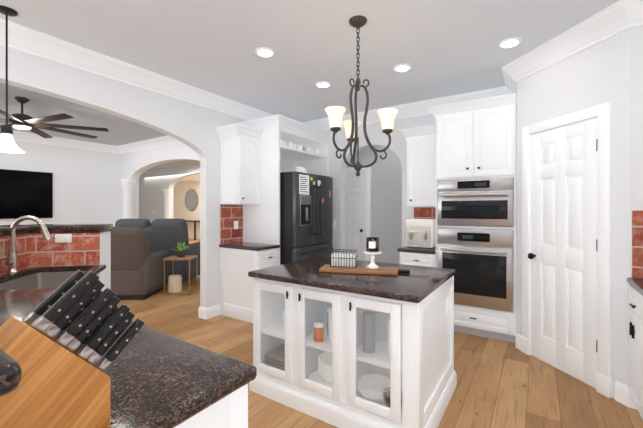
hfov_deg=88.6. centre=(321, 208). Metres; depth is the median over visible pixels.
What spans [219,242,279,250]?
countertop
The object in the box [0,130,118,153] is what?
crown molding
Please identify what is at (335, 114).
chandelier
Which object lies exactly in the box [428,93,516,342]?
oven cabinet
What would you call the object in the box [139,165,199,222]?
wall
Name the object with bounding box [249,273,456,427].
kitchen island
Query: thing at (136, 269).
recliner
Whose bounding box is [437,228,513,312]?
wall oven
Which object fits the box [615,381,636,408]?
baseboard
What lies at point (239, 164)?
upper cabinet
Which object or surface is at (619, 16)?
crown molding
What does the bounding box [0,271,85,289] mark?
sink
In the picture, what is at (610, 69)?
wall
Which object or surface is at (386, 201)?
wall
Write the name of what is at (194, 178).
ceiling soffit
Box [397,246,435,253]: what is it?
countertop
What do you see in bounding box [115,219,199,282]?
sofa
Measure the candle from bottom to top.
0.105 m
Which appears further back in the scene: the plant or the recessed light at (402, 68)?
the plant
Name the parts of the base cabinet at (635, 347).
drawer, door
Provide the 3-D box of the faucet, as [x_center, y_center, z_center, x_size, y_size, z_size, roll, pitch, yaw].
[-2.216,0.262,2.488,0.223,0.426,0.237,0,0,33]
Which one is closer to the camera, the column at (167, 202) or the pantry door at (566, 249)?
the pantry door at (566, 249)
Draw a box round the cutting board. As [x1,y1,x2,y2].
[319,264,409,274]
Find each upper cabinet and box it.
[215,123,262,204]
[399,124,435,206]
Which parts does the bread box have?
handle, panel, door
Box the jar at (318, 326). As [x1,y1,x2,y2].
[314,322,323,341]
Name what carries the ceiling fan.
hanging from the ceiling
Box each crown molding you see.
[0,0,642,130]
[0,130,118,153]
[117,135,181,153]
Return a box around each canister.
[328,309,331,343]
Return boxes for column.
[121,179,135,218]
[162,189,172,218]
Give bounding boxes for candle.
[366,237,378,251]
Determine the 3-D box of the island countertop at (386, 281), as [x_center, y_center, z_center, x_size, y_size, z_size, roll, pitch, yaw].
[0.251,0.496,2.554,1.308,0.040,0.980,0,0,33]
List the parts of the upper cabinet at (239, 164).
door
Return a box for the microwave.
[437,177,513,226]
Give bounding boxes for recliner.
[111,227,169,299]
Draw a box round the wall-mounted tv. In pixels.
[0,169,52,218]
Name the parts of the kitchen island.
door glass, door, door glass, door, platter, door glass, door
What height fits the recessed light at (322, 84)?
0.011 m
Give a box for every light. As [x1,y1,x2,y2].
[0,5,24,152]
[255,47,274,57]
[315,81,330,87]
[393,64,410,71]
[498,37,521,48]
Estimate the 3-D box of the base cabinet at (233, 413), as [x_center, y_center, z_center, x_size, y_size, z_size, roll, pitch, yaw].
[-1.544,0.949,1.479,2.759,0.864,0.625,0,0,33]
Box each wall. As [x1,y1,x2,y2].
[0,45,246,307]
[0,140,120,226]
[121,143,199,218]
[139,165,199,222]
[173,181,199,238]
[326,101,516,253]
[346,146,401,263]
[517,25,642,398]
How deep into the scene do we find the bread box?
3.95 m
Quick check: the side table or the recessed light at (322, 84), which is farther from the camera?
the side table
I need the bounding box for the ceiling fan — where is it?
[0,96,108,138]
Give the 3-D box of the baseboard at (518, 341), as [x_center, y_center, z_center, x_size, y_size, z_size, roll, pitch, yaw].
[1.950,1.310,3.234,0.016,0.140,0.099,0,0,-12]
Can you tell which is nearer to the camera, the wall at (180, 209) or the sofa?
the sofa
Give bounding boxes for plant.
[172,242,189,256]
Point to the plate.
(386, 385)
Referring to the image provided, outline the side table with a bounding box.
[163,242,197,293]
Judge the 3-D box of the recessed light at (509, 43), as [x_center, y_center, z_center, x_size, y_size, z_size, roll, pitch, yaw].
[1.606,-1.413,2.811,0.180,0.011,0.180,0,0,33]
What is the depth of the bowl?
2.35 m
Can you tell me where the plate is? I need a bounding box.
[358,374,401,407]
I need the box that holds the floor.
[117,239,642,427]
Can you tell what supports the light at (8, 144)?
hanging from the ceiling
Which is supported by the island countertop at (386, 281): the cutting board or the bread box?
the cutting board
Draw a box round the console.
[185,220,199,239]
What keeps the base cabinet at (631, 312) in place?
on the floor
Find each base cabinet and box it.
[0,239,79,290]
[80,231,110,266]
[180,387,247,427]
[219,242,279,322]
[397,246,435,266]
[628,301,634,403]
[635,309,642,419]
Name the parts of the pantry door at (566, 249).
knob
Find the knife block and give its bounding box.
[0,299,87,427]
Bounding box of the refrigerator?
[280,167,332,264]
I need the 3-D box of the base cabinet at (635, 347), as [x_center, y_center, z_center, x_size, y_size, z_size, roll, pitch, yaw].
[2.014,0.949,1.518,0.649,0.864,0.838,0,0,33]
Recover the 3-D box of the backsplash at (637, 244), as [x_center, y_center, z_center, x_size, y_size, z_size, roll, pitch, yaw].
[2.420,0.243,2.116,0.626,0.464,0.013,0,0,33]
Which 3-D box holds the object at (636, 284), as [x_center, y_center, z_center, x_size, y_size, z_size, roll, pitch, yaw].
[1.149,0.498,0.285,0.746,0.040,4.468,0,0,33]
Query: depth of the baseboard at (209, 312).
4.17 m
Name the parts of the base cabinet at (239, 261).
drawer, door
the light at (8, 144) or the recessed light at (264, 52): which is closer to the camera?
the light at (8, 144)
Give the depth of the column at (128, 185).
7.24 m
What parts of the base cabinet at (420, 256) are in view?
drawer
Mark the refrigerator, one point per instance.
(306, 215)
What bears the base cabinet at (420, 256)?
on the floor
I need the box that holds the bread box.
[406,219,435,248]
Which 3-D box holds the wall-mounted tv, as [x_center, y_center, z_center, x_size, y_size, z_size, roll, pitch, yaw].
[-5.770,-0.269,5.871,0.048,0.891,1.584,0,0,33]
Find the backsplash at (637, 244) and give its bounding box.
[632,211,642,277]
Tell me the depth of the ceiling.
2.84 m
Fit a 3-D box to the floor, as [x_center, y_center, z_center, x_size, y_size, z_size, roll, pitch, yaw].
[-4.558,1.428,6.493,23.000,0.100,20.000,0,0,33]
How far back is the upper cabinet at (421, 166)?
4.12 m
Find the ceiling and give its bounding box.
[0,0,618,170]
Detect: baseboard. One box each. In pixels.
[198,304,220,317]
[516,334,520,349]
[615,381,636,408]
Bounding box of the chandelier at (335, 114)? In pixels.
[325,15,397,175]
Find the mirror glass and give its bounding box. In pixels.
[185,189,198,210]
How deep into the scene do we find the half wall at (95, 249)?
2.82 m
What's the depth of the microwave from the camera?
3.49 m
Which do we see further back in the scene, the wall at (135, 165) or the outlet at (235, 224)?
the wall at (135, 165)
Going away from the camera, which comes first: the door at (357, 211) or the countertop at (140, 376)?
the countertop at (140, 376)
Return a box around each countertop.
[0,223,87,406]
[0,263,256,427]
[36,223,112,234]
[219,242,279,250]
[248,257,455,304]
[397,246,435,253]
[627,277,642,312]
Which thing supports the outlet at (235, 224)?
attached to the backsplash at (230, 214)
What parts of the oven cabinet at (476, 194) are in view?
door, drawer, door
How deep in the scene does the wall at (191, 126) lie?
3.65 m
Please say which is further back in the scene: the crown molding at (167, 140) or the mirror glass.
the mirror glass
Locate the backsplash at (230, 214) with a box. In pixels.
[220,204,242,243]
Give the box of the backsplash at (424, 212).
[414,207,435,218]
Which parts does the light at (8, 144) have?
rod, lamp shade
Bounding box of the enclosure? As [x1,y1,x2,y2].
[239,114,331,264]
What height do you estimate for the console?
0.850 m
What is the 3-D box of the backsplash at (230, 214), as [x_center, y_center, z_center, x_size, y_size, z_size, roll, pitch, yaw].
[-1.213,0.199,4.468,0.013,0.519,0.379,0,0,33]
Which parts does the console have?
leg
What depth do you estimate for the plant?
5.45 m
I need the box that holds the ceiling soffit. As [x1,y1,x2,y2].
[177,174,199,182]
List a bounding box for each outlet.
[234,221,237,228]
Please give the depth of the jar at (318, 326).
2.32 m
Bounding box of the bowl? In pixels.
[318,351,331,382]
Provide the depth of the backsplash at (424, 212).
4.43 m
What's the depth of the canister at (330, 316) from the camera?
2.30 m
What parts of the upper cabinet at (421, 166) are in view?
door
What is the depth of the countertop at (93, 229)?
2.81 m
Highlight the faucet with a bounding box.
[5,215,51,272]
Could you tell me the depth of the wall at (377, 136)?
4.96 m
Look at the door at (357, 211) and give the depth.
6.13 m
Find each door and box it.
[345,166,370,260]
[521,102,611,397]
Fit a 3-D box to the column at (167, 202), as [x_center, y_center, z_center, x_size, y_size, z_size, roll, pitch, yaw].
[-5.363,0.345,11.466,0.348,2.060,0.348,0,0,33]
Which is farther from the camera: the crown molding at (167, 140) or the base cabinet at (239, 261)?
the crown molding at (167, 140)
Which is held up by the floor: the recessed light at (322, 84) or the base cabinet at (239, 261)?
the base cabinet at (239, 261)
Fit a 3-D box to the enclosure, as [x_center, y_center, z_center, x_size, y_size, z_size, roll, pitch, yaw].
[-0.491,0.089,4.910,0.734,2.580,1.281,0,0,33]

